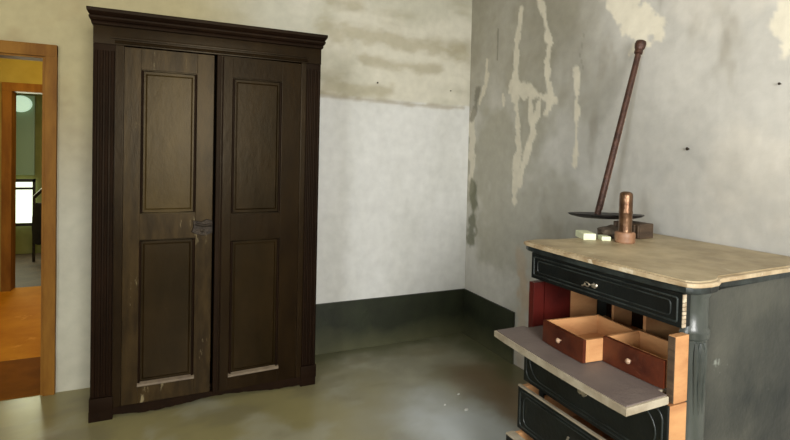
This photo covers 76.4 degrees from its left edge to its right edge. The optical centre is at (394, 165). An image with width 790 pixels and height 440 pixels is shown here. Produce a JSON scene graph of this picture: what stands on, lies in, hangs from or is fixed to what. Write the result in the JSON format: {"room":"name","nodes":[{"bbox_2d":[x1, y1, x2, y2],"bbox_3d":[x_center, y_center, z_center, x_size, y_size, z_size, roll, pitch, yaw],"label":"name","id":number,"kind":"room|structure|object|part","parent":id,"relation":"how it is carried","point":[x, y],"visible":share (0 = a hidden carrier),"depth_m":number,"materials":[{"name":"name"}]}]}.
{"room":"storage room","nodes":[
{"label":"storage room","id":0,"kind":"room"},
{"bbox_2d":[0,253,40,361],"bbox_3d":[-3.709,1.283,5.527,2.800,0.102,5.880,1,1,-24],"label":"floor","id":1,"kind":"structure","parent":0,"point":[20,308],"depth_m":4.30,"materials":[{"name":"orange wood"}]},
{"bbox_2d":[0,357,39,400],"bbox_3d":[-2.556,1.368,3.032,0.843,0.104,0.620,1,1,-24],"label":"threshold","id":2,"kind":"object","parent":1,"relation":"on","point":[19,378],"visible":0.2,"depth_m":3.10,"materials":[{"name":"brown wood"}]},
{"bbox_2d":[32,188,41,261],"bbox_3d":[-4.106,0.369,6.329,0.794,1.673,0.045,1,1,-19],"label":"stair railing","id":3,"kind":"object","parent":1,"relation":"on","point":[39,192],"visible":0.29,"depth_m":6.21,"materials":[{"name":"metal"}]},
{"bbox_3d":[-4.477,0.800,6.217,0.030,0.800,0.030,1,1,-2],"label":"post","id":4,"kind":"part","parent":3,"relation":"part of","materials":[{"name":"metal"}]},
{"bbox_2d":[32,203,41,244],"bbox_3d":[-4.344,0.715,6.122,0.156,0.510,0.126,2,1,9],"label":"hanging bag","id":5,"kind":"object","parent":3,"relation":"hanging from","point":[36,216],"visible":0.59,"depth_m":6.07,"materials":[{"name":"black fabric"}]},
{"bbox_3d":[-4.096,-0.024,6.320,0.793,0.886,0.045,1,1,-19],"label":"handrail","id":6,"kind":"part","parent":3,"relation":"part of","materials":[{"name":"metal"}]},
{"bbox_2d":[0,58,42,290],"bbox_3d":[-3.515,0.067,5.134,2.800,2.360,0.120,1,1,-24],"label":"wall","id":7,"kind":"structure","parent":0,"point":[11,70],"depth_m":4.94,"materials":[{"name":"yellow paint"}]},
{"bbox_2d":[1,82,41,291],"bbox_3d":[-3.505,0.220,5.136,0.815,2.055,0.175,1,1,-24],"label":"door frame","id":8,"kind":"structure","parent":7,"relation":"in","point":[9,89],"depth_m":4.92,"materials":[{"name":"orange wood"}]},
{"bbox_2d":[15,93,41,253],"bbox_3d":[-4.335,-0.014,6.946,2.800,2.400,0.100,1,1,-24],"label":"wall","id":9,"kind":"structure","parent":0,"point":[23,233],"depth_m":6.68,"materials":[{"name":"green paint"}]},
{"bbox_2d":[16,95,31,111],"bbox_3d":[-4.870,-0.797,6.524,0.256,0.216,0.118,1,1,-24],"label":"wall lamp","id":10,"kind":"object","parent":9,"relation":"attached to","point":[23,104],"visible":0.84,"depth_m":6.50,"materials":[{"name":"glass"}]},
{"bbox_2d":[16,95,34,174],"bbox_3d":[-4.919,-0.395,6.597,0.300,1.050,0.030,1,1,-24],"label":"window","id":11,"kind":"structure","parent":9,"relation":"in","point":[25,121],"depth_m":6.61,"materials":[{"name":"green"}]},
{"bbox_2d":[16,179,35,225],"bbox_3d":[-4.931,0.490,6.599,0.340,0.620,0.070,1,1,-24],"label":"window","id":12,"kind":"structure","parent":9,"relation":"in","point":[25,188],"depth_m":6.60,"materials":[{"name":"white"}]},
{"bbox_2d":[0,0,471,392],"bbox_3d":[-1.500,-0.183,3.117,4.600,3.050,0.016,1,1,-24],"label":"wall","id":13,"kind":"structure","parent":0,"point":[393,152],"depth_m":3.68,"materials":[{"name":"paint"}]},
{"bbox_2d":[315,288,464,354],"bbox_3d":[-0.231,1.177,3.729,1.749,0.362,0.016,1,1,-24],"label":"baseboard","id":14,"kind":"structure","parent":13,"relation":"attached to","point":[361,323],"depth_m":3.80,"materials":[{"name":"black paint"}]},
{"bbox_2d":[0,333,527,439],"bbox_3d":[-0.464,1.422,0.785,4.600,0.001,5.200,1,1,-24],"label":"floor","id":15,"kind":"structure","parent":0,"point":[395,391],"depth_m":2.83,"materials":[{"name":"concrete"}]},
{"bbox_2d":[86,6,327,422],"bbox_3d":[-1.106,0.273,3.031,1.261,2.160,0.489,1,1,-24],"label":"wardrobe","id":16,"kind":"object","parent":15,"relation":"on","point":[205,133],"visible":1,"depth_m":2.82,"materials":[{"name":"brown wood"}]},
{"bbox_3d":[-1.261,0.797,2.768,0.281,0.777,0.013,1,1,-24],"label":"panel moulding","id":17,"kind":"part","parent":16,"relation":"part of","materials":[{"name":"brown wood"}]},
{"bbox_3d":[-1.265,0.797,2.778,0.289,0.793,0.013,1,1,-24],"label":"door panel","id":18,"kind":"part","parent":16,"relation":"part of","materials":[{"name":"brown wood"}]},
{"bbox_3d":[-1.248,0.336,2.769,0.448,1.916,0.026,1,1,-24],"label":"door","id":19,"kind":"part","parent":16,"relation":"part of","materials":[{"name":"brown wood"}]},
{"bbox_3d":[-1.238,-0.122,2.748,0.277,0.767,0.013,1,1,-24],"label":"panel moulding","id":20,"kind":"part","parent":16,"relation":"part of","materials":[{"name":"brown wood"}]},
{"bbox_3d":[-1.242,-0.122,2.757,0.285,0.783,0.013,1,1,-24],"label":"door panel","id":21,"kind":"part","parent":16,"relation":"part of","materials":[{"name":"brown wood"}]},
{"bbox_3d":[-1.088,0.351,2.824,0.110,0.095,0.006,1,1,-24],"label":"lock plate","id":22,"kind":"part","parent":16,"relation":"part of","materials":[{"name":"metal"}]},
{"bbox_3d":[-1.081,-0.765,3.007,1.261,0.082,0.489,1,1,-24],"label":"cornice","id":23,"kind":"part","parent":16,"relation":"part of","materials":[{"name":"brown wood"}]},
{"bbox_3d":[-0.832,0.822,2.959,0.289,0.786,0.013,1,2,-28],"label":"door panel","id":24,"kind":"part","parent":16,"relation":"part of","materials":[{"name":"brown wood"}]},
{"bbox_3d":[-0.827,0.822,2.950,0.281,0.770,0.013,1,2,-28],"label":"panel moulding","id":25,"kind":"part","parent":16,"relation":"part of","materials":[{"name":"brown wood"}]},
{"bbox_3d":[-0.808,0.342,2.954,0.484,1.916,0.026,1,2,-28],"label":"door","id":26,"kind":"part","parent":16,"relation":"part of","materials":[{"name":"brown wood"}]},
{"bbox_3d":[-0.805,-0.108,2.928,0.281,0.770,0.013,1,2,-28],"label":"panel moulding","id":27,"kind":"part","parent":16,"relation":"part of","materials":[{"name":"brown wood"}]},
{"bbox_3d":[-0.810,-0.108,2.938,0.289,0.786,0.013,1,2,-28],"label":"door panel","id":28,"kind":"part","parent":16,"relation":"part of","materials":[{"name":"brown wood"}]},
{"bbox_2d":[494,233,789,439],"bbox_3d":[0.967,0.884,1.967,1.022,1.086,0.810,1,1,-26],"label":"dresser","id":29,"kind":"object","parent":15,"relation":"on","point":[659,337],"visible":0.98,"depth_m":1.74,"materials":[{"name":"paint"}]},
{"bbox_3d":[0.661,1.029,1.819,0.006,0.154,0.648,1,1,-25],"label":"drawer moulding","id":30,"kind":"part","parent":29,"relation":"part of","materials":[{"name":"black wood"}]},
{"bbox_3d":[0.666,1.029,1.821,0.010,0.180,0.674,1,1,-25],"label":"drawer","id":31,"kind":"part","parent":29,"relation":"part of","materials":[{"name":"black paint"}]},
{"bbox_3d":[0.612,0.640,1.831,0.016,0.080,0.223,1,1,-20],"label":"drawer","id":32,"kind":"part","parent":29,"relation":"part of","materials":[{"name":"red wood"}]},
{"bbox_2d":[575,230,595,239],"bbox_3d":[0.862,0.316,2.271,0.056,0.030,0.110,1,1,1],"label":"block","id":33,"kind":"object","parent":29,"relation":"on","point":[583,234],"visible":1,"depth_m":2.22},
{"bbox_3d":[0.685,0.822,1.825,0.006,0.178,0.648,1,1,-24],"label":"drawer moulding","id":34,"kind":"part","parent":29,"relation":"part of","materials":[{"name":"black wood"}]},
{"bbox_3d":[0.690,0.822,1.827,0.010,0.204,0.674,1,1,-24],"label":"drawer","id":35,"kind":"part","parent":29,"relation":"part of","materials":[{"name":"black paint"}]},
{"bbox_3d":[0.962,0.871,2.310,0.675,0.996,0.018,1,1,-26],"label":"panel","id":36,"kind":"part","parent":29,"relation":"part of","materials":[{"name":"paint"}]},
{"bbox_2d":[597,235,610,240],"bbox_3d":[0.933,0.324,2.239,0.040,0.019,0.056,1,1,3],"label":"soap piece","id":37,"kind":"object","parent":29,"relation":"on","point":[600,237],"visible":1,"depth_m":2.21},
{"bbox_3d":[0.726,0.434,1.828,0.006,0.081,0.648,1,1,-26],"label":"drawer moulding","id":38,"kind":"part","parent":29,"relation":"part of","materials":[{"name":"black wood"}]},
{"bbox_2d":[597,225,617,238],"bbox_3d":[0.990,0.304,2.311,0.095,0.061,0.112,1,1,-24],"label":"lump","id":39,"kind":"object","parent":29,"relation":"on","point":[609,230],"visible":0.62,"depth_m":2.29,"materials":[{"name":"stone"}]},
{"bbox_3d":[0.731,0.434,1.831,0.010,0.107,0.674,1,1,-26],"label":"drawer","id":40,"kind":"part","parent":29,"relation":"part of","materials":[{"name":"black paint"}]},
{"bbox_2d":[614,191,635,243],"bbox_3d":[1.002,0.225,2.179,0.084,0.222,0.084,1,1,-24],"label":"pestle","id":41,"kind":"object","parent":29,"relation":"on","point":[624,235],"visible":1,"depth_m":2.15,"materials":[{"name":"brown metal"}]},
{"bbox_2d":[613,221,652,238],"bbox_3d":[1.115,0.301,2.353,0.104,0.068,0.140,1,2,-30],"label":"wooden block","id":42,"kind":"object","parent":29,"relation":"on","point":[643,230],"visible":0.46,"depth_m":2.29,"materials":[{"name":"brown wood"}]},
{"bbox_2d":[568,212,644,218],"bbox_3d":[1.014,0.242,2.421,0.341,0.040,0.340,1,1,2],"label":"round pan","id":43,"kind":"object","parent":42,"relation":"on","point":[604,215],"visible":0.84,"depth_m":2.33,"materials":[{"name":"metal"}]},
{"bbox_2d":[594,40,645,214],"bbox_3d":[1.116,-0.197,2.497,0.336,0.886,0.054,1,2,-28],"label":"rod","id":44,"kind":"object","parent":43,"relation":"on","point":[640,45],"visible":1,"depth_m":2.48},
{"bbox_3d":[1.245,-0.599,2.552,0.054,0.076,0.054,22,-9,-29],"label":"knob","id":45,"kind":"part","parent":44,"relation":"part of","materials":[{"name":"brown wood"}]},
{"bbox_3d":[0.781,0.644,1.651,0.016,0.088,0.231,1,1,-26],"label":"drawer","id":46,"kind":"part","parent":29,"relation":"part of","materials":[{"name":"red wood"}]},
{"bbox_3d":[1.065,0.353,2.001,0.800,0.014,0.791,1,1,-26],"label":"moulding","id":47,"kind":"part","parent":29,"relation":"part of","materials":[{"name":"beige wood"}]},
{"bbox_3d":[1.235,0.890,1.743,0.675,0.996,0.015,1,1,-26],"label":"panel","id":48,"kind":"part","parent":29,"relation":"part of","materials":[{"name":"paint"}]},
{"bbox_2d":[465,0,789,369],"bbox_3d":[1.667,-0.076,1.698,0.012,3.050,5.200,1,1,-24],"label":"wall","id":49,"kind":"structure","parent":0,"point":[549,79],"depth_m":2.70,"materials":[{"name":"paint"}]},
{"bbox_2d":[463,289,514,363],"bbox_3d":[0.694,1.197,3.789,0.016,0.362,0.639,1,1,-24],"label":"baseboard","id":50,"kind":"structure","parent":49,"relation":"attached to","point":[482,316],"depth_m":3.77,"materials":[{"name":"black paint"}]},
{"bbox_3d":[-1.391,-0.184,3.239,4.900,3.050,0.108,1,1,-24],"label":"wall","id":51,"kind":"structure","parent":0,"visible":0},
{"bbox_2d":[0,40,57,395],"bbox_3d":[-2.421,0.317,2.765,0.953,2.024,0.152,1,1,-24],"label":"door frame","id":52,"kind":"structure","parent":51,"relation":"in","point":[47,53],"depth_m":2.88,"materials":[{"name":"brown wood"}]}
]}

